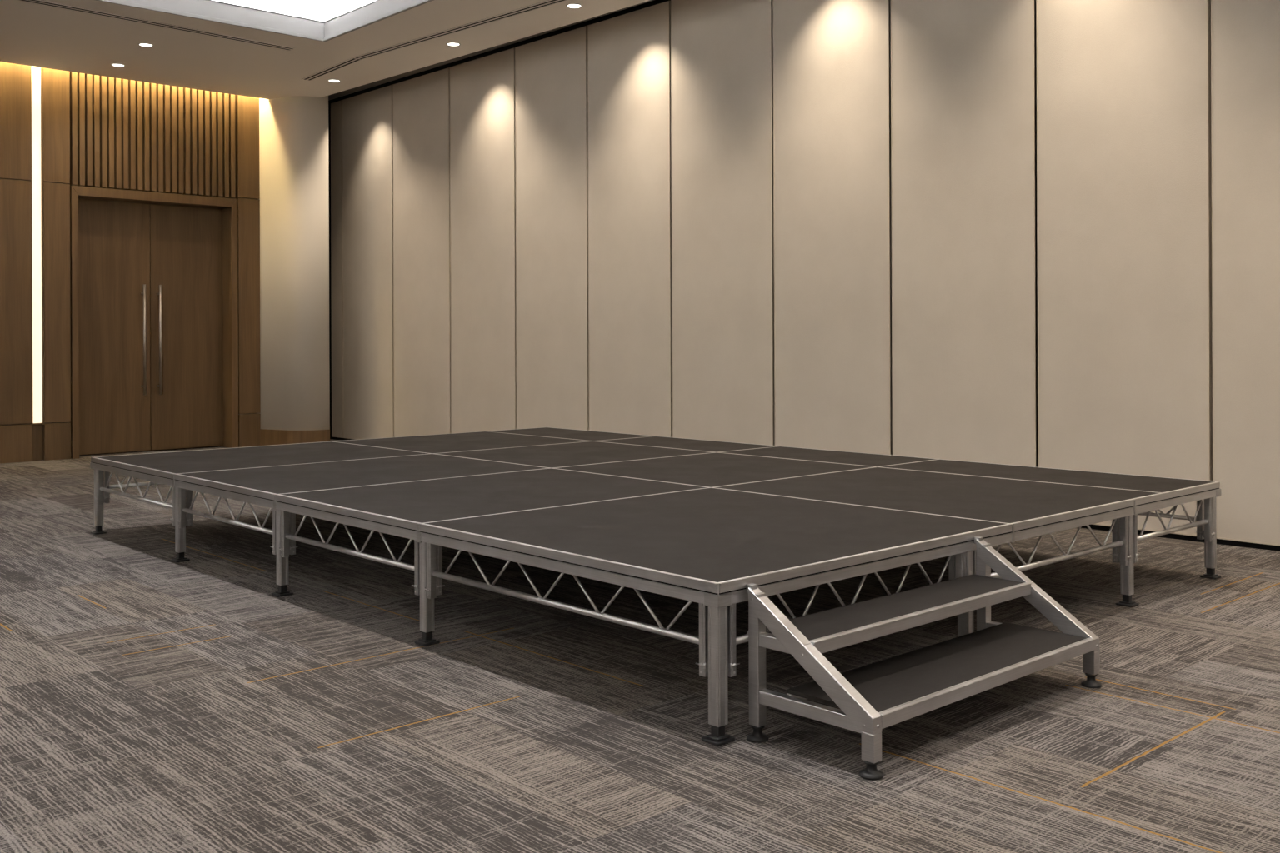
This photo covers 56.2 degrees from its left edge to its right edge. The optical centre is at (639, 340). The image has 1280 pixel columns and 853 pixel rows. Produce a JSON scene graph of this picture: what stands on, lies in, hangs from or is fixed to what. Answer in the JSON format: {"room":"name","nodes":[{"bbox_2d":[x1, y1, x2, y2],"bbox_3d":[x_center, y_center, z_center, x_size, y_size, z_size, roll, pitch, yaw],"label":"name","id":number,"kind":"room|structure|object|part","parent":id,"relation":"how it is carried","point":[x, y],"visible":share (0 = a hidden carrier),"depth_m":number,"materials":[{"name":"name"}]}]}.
{"room":"hotel function room","nodes":[
{"label":"hotel function room","id":0,"kind":"room"},
{"bbox_2d":[0,61,260,463],"bbox_3d":[-7.319,-0.796,9.609,9.950,3.850,0.350,0,0,-43],"label":"wall","id":1,"kind":"structure","parent":0,"point":[101,132],"depth_m":11.44,"materials":[{"name":"wood"}]},
{"bbox_3d":[-6.117,-2.079,10.748,1.197,1.193,0.090,0,0,-43],"label":"wood panel","id":2,"kind":"part","parent":1,"relation":"part of","materials":[{"name":"brown wood"}]},
{"bbox_3d":[-6.111,-0.352,10.748,1.197,2.248,0.090,0,0,-43],"label":"wood panel","id":3,"kind":"part","parent":1,"relation":"part of","materials":[{"name":"brown wood"}]},
{"bbox_3d":[-6.105,0.952,10.748,1.197,0.345,0.090,0,0,-43],"label":"wood panel","id":4,"kind":"part","parent":1,"relation":"part of","materials":[{"name":"brown wood"}]},
{"bbox_2d":[30,65,44,424],"bbox_3d":[-5.635,-0.941,11.192,0.105,3.454,0.085,0,0,-43],"label":"wall light","id":5,"kind":"object","parent":1,"relation":"attached to","point":[37,73],"visible":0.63,"depth_m":11.19,"materials":[{"name":"white plastic"}]},
{"bbox_3d":[-5.513,-2.082,11.305,0.232,1.193,0.090,0,0,-43],"label":"wood panel","id":6,"kind":"part","parent":1,"relation":"part of","materials":[{"name":"brown wood"}]},
{"bbox_3d":[-5.501,0.950,11.305,0.232,0.345,0.090,0,0,-43],"label":"wood panel","id":7,"kind":"part","parent":1,"relation":"part of","materials":[{"name":"brown wood"}]},
{"bbox_3d":[-5.506,-0.354,11.305,0.232,2.248,0.090,0,0,-43],"label":"wood panel","id":8,"kind":"part","parent":1,"relation":"part of","materials":[{"name":"brown wood"}]},
{"bbox_2d":[65,185,238,459],"bbox_3d":[-4.889,-0.180,12.028,1.800,2.600,0.330,0,0,-43],"label":"door","id":9,"kind":"structure","parent":1,"relation":"in","point":[153,276],"depth_m":12.07,"materials":[{"name":"brown wood"}]},
{"bbox_3d":[-4.962,-0.007,11.987,0.026,1.103,0.083,0,0,-43],"label":"pull handle","id":10,"kind":"part","parent":9,"relation":"part of","materials":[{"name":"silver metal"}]},
{"bbox_3d":[-4.845,-0.007,12.094,0.026,1.103,0.083,0,0,-43],"label":"pull handle","id":11,"kind":"part","parent":9,"relation":"part of","materials":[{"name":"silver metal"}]},
{"bbox_3d":[-4.817,-2.081,11.948,1.641,1.200,0.088,0,0,-43],"label":"slat panel","id":12,"kind":"part","parent":1,"relation":"part of","materials":[{"name":"brown wood"}]},
{"bbox_3d":[-4.124,-2.087,12.585,0.234,1.193,0.090,0,0,-43],"label":"wood panel","id":13,"kind":"part","parent":1,"relation":"part of","materials":[{"name":"brown wood"}]},
{"bbox_3d":[-4.117,-0.359,12.585,0.234,2.248,0.090,0,0,-43],"label":"wood panel","id":14,"kind":"part","parent":1,"relation":"part of","materials":[{"name":"brown wood"}]},
{"bbox_3d":[-4.112,0.944,12.585,0.234,0.345,0.090,0,0,-43],"label":"wood panel","id":15,"kind":"part","parent":1,"relation":"part of","materials":[{"name":"brown wood"}]},
{"bbox_2d":[258,95,329,430],"bbox_3d":[-3.846,-0.780,12.820,0.486,3.790,1.235,0,0,-43],"label":"wall","id":16,"kind":"structure","parent":0,"point":[294,199],"depth_m":12.46,"materials":[{"name":"paint"}]},
{"bbox_2d":[260,429,329,445],"bbox_3d":[-3.839,1.024,12.814,0.494,0.182,1.243,0,0,-43],"label":"baseboard","id":17,"kind":"structure","parent":16,"relation":"attached to","point":[267,437],"depth_m":12.46,"materials":[{"name":"brown wood"}]},
{"bbox_2d":[0,0,650,99],"bbox_3d":[-1.830,-2.730,3.843,10.221,0.406,15.620,0,0,-43],"label":"ceiling","id":18,"kind":"structure","parent":0,"point":[32,34],"depth_m":10.09,"materials":[{"name":"paint"}]},
{"bbox_2d":[110,63,125,66],"bbox_3d":[-4.776,-2.518,10.973,0.128,0.005,0.128,0,0,-43],"label":"recessed light","id":19,"kind":"object","parent":18,"relation":"in","point":[112,64],"visible":1,"depth_m":10.97,"materials":[{"name":"white"}]},
{"bbox_2d":[137,43,154,47],"bbox_3d":[-4.216,-2.521,10.231,0.128,0.005,0.128,0,0,-43],"label":"recessed light","id":20,"kind":"object","parent":18,"relation":"in","point":[148,45],"visible":1,"depth_m":10.23,"materials":[{"name":"white"}]},
{"bbox_2d":[15,0,294,50],"bbox_3d":[-4.917,-2.518,8.485,0.115,0.005,5.400,0,0,45],"label":"ceiling vent","id":21,"kind":"object","parent":18,"relation":"in","point":[35,2],"visible":1,"depth_m":9.54,"materials":[{"name":"metal"}]},
{"bbox_2d":[301,58,361,80],"bbox_3d":[-2.887,-2.526,11.195,0.100,0.005,1.093,0,0,-39],"label":"ceiling vent","id":22,"kind":"object","parent":18,"relation":"in","point":[351,61],"visible":1,"depth_m":11.17,"materials":[{"name":"metal"}]},
{"bbox_2d":[327,79,340,82],"bbox_3d":[-2.974,-2.526,11.667,0.128,0.005,0.128,0,0,-43],"label":"recessed light","id":23,"kind":"object","parent":18,"relation":"in","point":[329,80],"visible":1,"depth_m":11.67,"materials":[{"name":"white"}]},
{"bbox_2d":[445,42,460,46],"bbox_3d":[-1.595,-2.531,10.251,0.128,0.005,0.128,0,0,-43],"label":"recessed light","id":24,"kind":"object","parent":18,"relation":"in","point":[452,44],"visible":1,"depth_m":10.25,"materials":[{"name":"white"}]},
{"bbox_2d":[352,0,569,59],"bbox_3d":[-1.045,-2.533,9.349,4.089,0.005,0.100,0,0,43],"label":"ceiling vent","id":25,"kind":"object","parent":18,"relation":"in","point":[549,2],"visible":1,"depth_m":9.71,"materials":[{"name":"metal"}]},
{"bbox_2d":[565,3,582,8],"bbox_3d":[-0.498,-2.535,9.091,0.128,0.005,0.128,0,0,-43],"label":"recessed light","id":26,"kind":"object","parent":18,"relation":"in","point":[570,5],"visible":1,"depth_m":9.09,"materials":[{"name":"white"}]},
{"bbox_2d":[0,439,1279,852],"bbox_3d":[-1.893,1.168,4.234,10.835,0.120,16.500,0,0,-43],"label":"floor","id":27,"kind":"structure","parent":0,"point":[151,702],"depth_m":3.50,"materials":[{"name":"carpet"}]},
{"bbox_2d":[90,427,1221,745],"bbox_3d":[-0.249,0.881,6.210,3.345,0.440,4.990,0,0,-43],"label":"stage","id":28,"kind":"object","parent":27,"relation":"on","point":[701,522],"visible":0.97,"depth_m":4.95,"materials":[{"name":"metal"}]},
{"bbox_3d":[-3.119,0.901,6.910,0.043,0.332,0.043,0,0,-43],"label":"leg","id":29,"kind":"part","parent":28,"relation":"part of","materials":[{"name":"metal"}]},
{"bbox_3d":[-2.736,0.703,6.474,0.046,0.062,1.217,0,0,-43],"label":"rail","id":30,"kind":"part","parent":28,"relation":"part of","materials":[{"name":"metal"}]},
{"bbox_3d":[-2.706,0.786,6.460,0.009,0.116,0.984,0,0,-43],"label":"zigzag rod","id":31,"kind":"part","parent":28,"relation":"part of","materials":[{"name":"silver metal"}]},
{"bbox_3d":[-2.312,0.898,6.034,0.043,0.332,0.043,0,0,-43],"label":"leg","id":32,"kind":"part","parent":28,"relation":"part of","materials":[{"name":"metal"}]},
{"bbox_3d":[-2.590,0.702,7.415,1.512,0.062,0.046,0,0,-43],"label":"rail","id":33,"kind":"part","parent":28,"relation":"part of","materials":[{"name":"metal"}]},
{"bbox_3d":[-1.943,0.700,5.614,0.046,0.062,1.116,0,0,-43],"label":"rail","id":34,"kind":"part","parent":28,"relation":"part of","materials":[{"name":"metal"}]},
{"bbox_3d":[-1.923,0.783,5.610,0.009,0.116,0.914,0,0,-43],"label":"zigzag rod","id":35,"kind":"part","parent":28,"relation":"part of","materials":[{"name":"silver metal"}]},
{"bbox_3d":[-2.190,0.684,6.977,1.518,0.030,1.219,0,0,-43],"label":"edge trim","id":36,"kind":"part","parent":28,"relation":"part of","materials":[{"name":"silver metal"}]},
{"bbox_3d":[-1.579,0.716,5.189,0.007,0.038,0.028,0,0,-43],"label":"joint plate","id":37,"kind":"part","parent":28,"relation":"part of","materials":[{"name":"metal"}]},
{"bbox_3d":[-1.554,0.895,5.212,0.043,0.332,0.043,0,0,-43],"label":"leg","id":38,"kind":"part","parent":28,"relation":"part of","materials":[{"name":"metal"}]},
{"bbox_3d":[-1.175,0.697,4.780,0.046,0.062,1.146,0,0,-43],"label":"rail","id":39,"kind":"part","parent":28,"relation":"part of","materials":[{"name":"metal"}]},
{"bbox_3d":[-1.155,0.780,4.777,0.009,0.116,0.944,0,0,-43],"label":"zigzag rod","id":40,"kind":"part","parent":28,"relation":"part of","materials":[{"name":"silver metal"}]},
{"bbox_3d":[-1.397,0.681,6.117,1.518,0.030,1.118,0,0,-43],"label":"edge trim","id":41,"kind":"part","parent":28,"relation":"part of","materials":[{"name":"silver metal"}]},
{"bbox_3d":[-0.800,0.713,4.345,0.007,0.038,0.028,0,0,-43],"label":"joint plate","id":42,"kind":"part","parent":28,"relation":"part of","materials":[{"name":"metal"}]},
{"bbox_3d":[-0.775,0.892,4.367,0.043,0.332,0.043,0,0,-43],"label":"leg","id":43,"kind":"part","parent":28,"relation":"part of","materials":[{"name":"metal"}]},
{"bbox_3d":[-1.176,0.680,7.911,1.237,0.030,1.219,0,0,-43],"label":"edge trim","id":44,"kind":"part","parent":28,"relation":"part of","materials":[{"name":"silver metal"}]},
{"bbox_3d":[-0.629,0.678,5.283,1.518,0.030,1.148,0,0,-43],"label":"edge trim","id":45,"kind":"part","parent":28,"relation":"part of","materials":[{"name":"silver metal"}]},
{"bbox_3d":[-0.271,0.776,3.817,0.009,0.116,1.254,0,0,-43],"label":"zigzag rod","id":46,"kind":"part","parent":28,"relation":"part of","materials":[{"name":"silver metal"}]},
{"bbox_3d":[-0.281,0.693,3.810,0.046,0.062,1.487,0,0,-43],"label":"rail","id":47,"kind":"part","parent":28,"relation":"part of","materials":[{"name":"metal"}]},
{"bbox_3d":[-0.509,0.677,8.526,0.575,0.030,1.219,0,0,-43],"label":"edge trim","id":48,"kind":"part","parent":28,"relation":"part of","materials":[{"name":"silver metal"}]},
{"bbox_3d":[-0.384,0.677,7.051,1.237,0.030,1.118,0,0,-43],"label":"edge trim","id":49,"kind":"part","parent":28,"relation":"part of","materials":[{"name":"silver metal"}]},
{"bbox_3d":[0.283,0.674,7.666,0.575,0.030,1.118,0,0,-43],"label":"edge trim","id":50,"kind":"part","parent":28,"relation":"part of","materials":[{"name":"silver metal"}]},
{"bbox_3d":[0.265,0.674,4.313,1.518,0.030,1.489,0,0,-43],"label":"edge trim","id":51,"kind":"part","parent":28,"relation":"part of","materials":[{"name":"silver metal"}]},
{"bbox_3d":[0.385,0.674,6.217,1.237,0.030,1.148,0,0,-43],"label":"edge trim","id":52,"kind":"part","parent":28,"relation":"part of","materials":[{"name":"silver metal"}]},
{"bbox_3d":[0.214,0.888,3.293,0.043,0.332,0.043,0,0,-43],"label":"leg","id":53,"kind":"part","parent":28,"relation":"part of","materials":[{"name":"metal"}]},
{"bbox_3d":[1.052,0.671,6.832,0.575,0.030,1.148,0,0,-43],"label":"edge trim","id":54,"kind":"part","parent":28,"relation":"part of","materials":[{"name":"silver metal"}]},
{"bbox_3d":[0.680,0.772,3.721,1.029,0.116,0.009,0,0,-43],"label":"zigzag rod","id":55,"kind":"part","parent":28,"relation":"part of","materials":[{"name":"silver metal"}]},
{"bbox_3d":[1.251,0.687,7.016,0.046,0.062,1.146,0,0,-43],"label":"rail","id":56,"kind":"part","parent":28,"relation":"part of","materials":[{"name":"metal"}]},
{"bbox_3d":[0.760,0.689,3.779,1.512,0.062,0.046,0,0,-43],"label":"rail","id":57,"kind":"part","parent":28,"relation":"part of","materials":[{"name":"metal"}]},
{"bbox_3d":[1.279,0.670,5.247,1.237,0.030,1.489,0,0,-43],"label":"edge trim","id":58,"kind":"part","parent":28,"relation":"part of","materials":[{"name":"silver metal"}]},
{"bbox_3d":[1.120,0.884,4.128,0.043,0.332,0.043,0,0,-43],"label":"leg","id":59,"kind":"part","parent":28,"relation":"part of","materials":[{"name":"metal"}]},
{"bbox_3d":[1.330,0.690,4.278,0.012,0.062,0.007,0,0,-43],"label":"joint plate","id":60,"kind":"part","parent":28,"relation":"part of","materials":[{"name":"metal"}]},
{"bbox_3d":[1.946,0.668,5.862,0.575,0.030,1.489,0,0,-43],"label":"edge trim","id":61,"kind":"part","parent":28,"relation":"part of","materials":[{"name":"silver metal"}]},
{"bbox_3d":[1.576,0.769,4.547,1.002,0.117,0.009,0,0,-43],"label":"zigzag rod","id":62,"kind":"part","parent":28,"relation":"part of","materials":[{"name":"silver metal"}]},
{"bbox_3d":[1.667,0.685,4.615,0.948,0.062,0.046,0,0,-43],"label":"rail","id":63,"kind":"part","parent":28,"relation":"part of","materials":[{"name":"metal"}]},
{"bbox_3d":[2.145,0.683,6.045,0.046,0.062,1.487,0,0,-43],"label":"rail","id":64,"kind":"part","parent":28,"relation":"part of","materials":[{"name":"metal"}]},
{"bbox_3d":[2.008,0.881,4.946,0.043,0.332,0.043,0,0,-43],"label":"leg","id":65,"kind":"part","parent":28,"relation":"part of","materials":[{"name":"metal"}]},
{"bbox_3d":[2.030,0.687,4.922,0.012,0.062,0.007,0,0,-43],"label":"joint plate","id":66,"kind":"part","parent":28,"relation":"part of","materials":[{"name":"metal"}]},
{"bbox_3d":[2.137,0.767,6.037,0.009,0.116,1.254,0,0,-43],"label":"zigzag rod","id":67,"kind":"part","parent":28,"relation":"part of","materials":[{"name":"silver metal"}]},
{"bbox_3d":[2.327,0.766,5.239,0.629,0.116,0.009,0,0,-43],"label":"zigzag rod","id":68,"kind":"part","parent":28,"relation":"part of","materials":[{"name":"silver metal"}]},
{"bbox_3d":[2.332,0.682,5.228,0.856,0.062,0.046,0,0,-43],"label":"rail","id":69,"kind":"part","parent":28,"relation":"part of","materials":[{"name":"metal"}]},
{"bbox_3d":[2.621,0.878,5.511,0.043,0.332,0.043,0,0,-43],"label":"leg","id":70,"kind":"part","parent":28,"relation":"part of","materials":[{"name":"metal"}]},
{"bbox_2d":[746,536,1101,780],"bbox_3d":[0.876,0.884,3.552,1.213,0.424,0.445,0,0,-43],"label":"steps","id":71,"kind":"structure","parent":27,"relation":"on","point":[872,698],"depth_m":3.40,"materials":[{"name":"metal"}]},
{"bbox_3d":[0.323,0.877,3.302,0.034,0.364,0.036,0,0,-43],"label":"leg","id":72,"kind":"part","parent":71,"relation":"part of","materials":[{"name":"metal"}]},
{"bbox_3d":[0.390,0.819,3.230,0.030,0.034,0.160,0,0,-43],"label":"rail","id":73,"kind":"part","parent":71,"relation":"part of","materials":[{"name":"metal"}]},
{"bbox_3d":[0.453,0.975,3.162,0.030,0.036,0.345,0,0,-43],"label":"rail","id":74,"kind":"part","parent":71,"relation":"part of","materials":[{"name":"metal"}]},
{"bbox_3d":[0.583,1.022,3.021,0.034,0.072,0.040,0,0,-43],"label":"leg","id":75,"kind":"part","parent":71,"relation":"part of","materials":[{"name":"metal"}]},
{"bbox_3d":[1.170,0.873,4.082,0.034,0.364,0.036,0,0,-43],"label":"leg","id":76,"kind":"part","parent":71,"relation":"part of","materials":[{"name":"metal"}]},
{"bbox_3d":[1.299,0.972,3.942,0.030,0.036,0.345,0,0,-43],"label":"rail","id":77,"kind":"part","parent":71,"relation":"part of","materials":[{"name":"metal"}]},
{"bbox_3d":[1.236,0.816,4.010,0.030,0.034,0.160,0,0,-43],"label":"rail","id":78,"kind":"part","parent":71,"relation":"part of","materials":[{"name":"metal"}]},
{"bbox_3d":[1.430,1.018,3.801,0.034,0.072,0.040,0,0,-43],"label":"leg","id":79,"kind":"part","parent":71,"relation":"part of","materials":[{"name":"metal"}]},
{"bbox_2d":[328,0,1279,551],"bbox_3d":[1.901,-0.958,7.804,0.204,4.100,16.400,0,0,-43],"label":"wall","id":80,"kind":"structure","parent":0,"point":[1039,233],"depth_m":8.18,"materials":[{"name":"beige plastic"}]},
{"bbox_3d":[-3.357,-0.794,13.430,0.083,3.755,0.245,0,0,-43],"label":"wall panel","id":81,"kind":"part","parent":80,"relation":"part of","materials":[{"name":"beige plastic"}]},
{"bbox_3d":[-3.367,-0.794,13.421,0.061,3.755,0.245,0,0,-43],"label":"edge trim","id":82,"kind":"part","parent":80,"relation":"part of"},
{"bbox_3d":[-2.908,-0.796,12.944,0.083,3.755,1.044,0,0,-43],"label":"wall panel","id":83,"kind":"part","parent":80,"relation":"part of","materials":[{"name":"beige plastic"}]},
{"bbox_3d":[-2.919,-0.796,12.934,0.061,3.755,1.044,0,0,-43],"label":"edge trim","id":84,"kind":"part","parent":80,"relation":"part of","materials":[{"name":"beige fabric"}]},
{"bbox_3d":[-2.199,-0.799,12.153,0.061,3.755,1.046,0,0,-43],"label":"edge trim","id":85,"kind":"part","parent":80,"relation":"part of","materials":[{"name":"beige fabric"}]},
{"bbox_3d":[-2.189,-0.799,12.163,0.083,3.755,1.046,0,0,-43],"label":"wall panel","id":86,"kind":"part","parent":80,"relation":"part of","materials":[{"name":"beige plastic"}]},
{"bbox_3d":[-1.468,-0.802,11.380,0.083,3.755,1.048,0,0,-43],"label":"wall panel","id":87,"kind":"part","parent":80,"relation":"part of","materials":[{"name":"beige plastic"}]},
{"bbox_3d":[-1.478,-0.802,11.371,0.061,3.755,1.048,0,0,-43],"label":"edge trim","id":88,"kind":"part","parent":80,"relation":"part of","materials":[{"name":"beige fabric"}]},
{"bbox_2d":[328,0,670,104],"bbox_3d":[1.952,-2.706,7.654,0.102,0.033,16.100,0,0,-43],"label":"trim","id":89,"kind":"structure","parent":80,"relation":"attached to","point":[655,2],"depth_m":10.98,"materials":[{"name":"black metal"}]},
{"bbox_3d":[-0.771,-0.804,10.603,0.061,3.755,1.006,0,0,-43],"label":"edge trim","id":90,"kind":"part","parent":80,"relation":"part of","materials":[{"name":"beige fabric"}]},
{"bbox_3d":[-0.760,-0.804,10.613,0.083,3.755,1.006,0,0,-43],"label":"wall panel","id":91,"kind":"part","parent":80,"relation":"part of","materials":[{"name":"beige plastic"}]},
{"bbox_3d":[-0.079,-0.807,9.852,0.061,3.755,1.001,0,0,-43],"label":"edge trim","id":92,"kind":"part","parent":80,"relation":"part of","materials":[{"name":"beige fabric"}]},
{"bbox_3d":[-0.069,-0.807,9.862,0.083,3.755,1.001,0,0,-43],"label":"wall panel","id":93,"kind":"part","parent":80,"relation":"part of","materials":[{"name":"beige plastic"}]},
{"bbox_3d":[0.625,-0.810,9.088,0.061,3.755,1.043,0,0,-43],"label":"edge trim","id":94,"kind":"part","parent":80,"relation":"part of","materials":[{"name":"beige fabric"}]},
{"bbox_3d":[0.635,-0.810,9.098,0.083,3.755,1.043,0,0,-43],"label":"wall panel","id":95,"kind":"part","parent":80,"relation":"part of","materials":[{"name":"beige plastic"}]},
{"bbox_3d":[1.331,-0.813,8.322,0.061,3.755,1.006,0,0,-43],"label":"edge trim","id":96,"kind":"part","parent":80,"relation":"part of","materials":[{"name":"beige fabric"}]},
{"bbox_3d":[1.341,-0.813,8.332,0.083,3.755,1.006,0,0,-43],"label":"wall panel","id":97,"kind":"part","parent":80,"relation":"part of","materials":[{"name":"beige plastic"}]},
{"bbox_3d":[2.031,-0.816,7.562,0.061,3.755,1.027,0,0,-43],"label":"edge trim","id":98,"kind":"part","parent":80,"relation":"part of","materials":[{"name":"beige fabric"}]},
{"bbox_3d":[2.041,-0.816,7.572,0.083,3.755,1.027,0,0,-43],"label":"wall panel","id":99,"kind":"part","parent":80,"relation":"part of","materials":[{"name":"beige plastic"}]},
{"bbox_3d":[2.728,-0.818,6.806,0.061,3.755,0.995,0,0,-43],"label":"edge trim","id":100,"kind":"part","parent":80,"relation":"part of","materials":[{"name":"beige fabric"}]},
{"bbox_3d":[2.738,-0.819,6.816,0.083,3.755,0.995,0,0,-43],"label":"wall panel","id":101,"kind":"part","parent":80,"relation":"part of","materials":[{"name":"beige plastic"}]},
{"bbox_3d":[3.421,-0.821,6.054,0.061,3.755,1.018,0,0,-43],"label":"edge trim","id":102,"kind":"part","parent":80,"relation":"part of","materials":[{"name":"beige fabric"}]},
{"bbox_3d":[3.432,-0.821,6.063,0.083,3.755,1.018,0,0,-43],"label":"wall panel","id":103,"kind":"part","parent":80,"relation":"part of","materials":[{"name":"beige plastic"}]}
]}

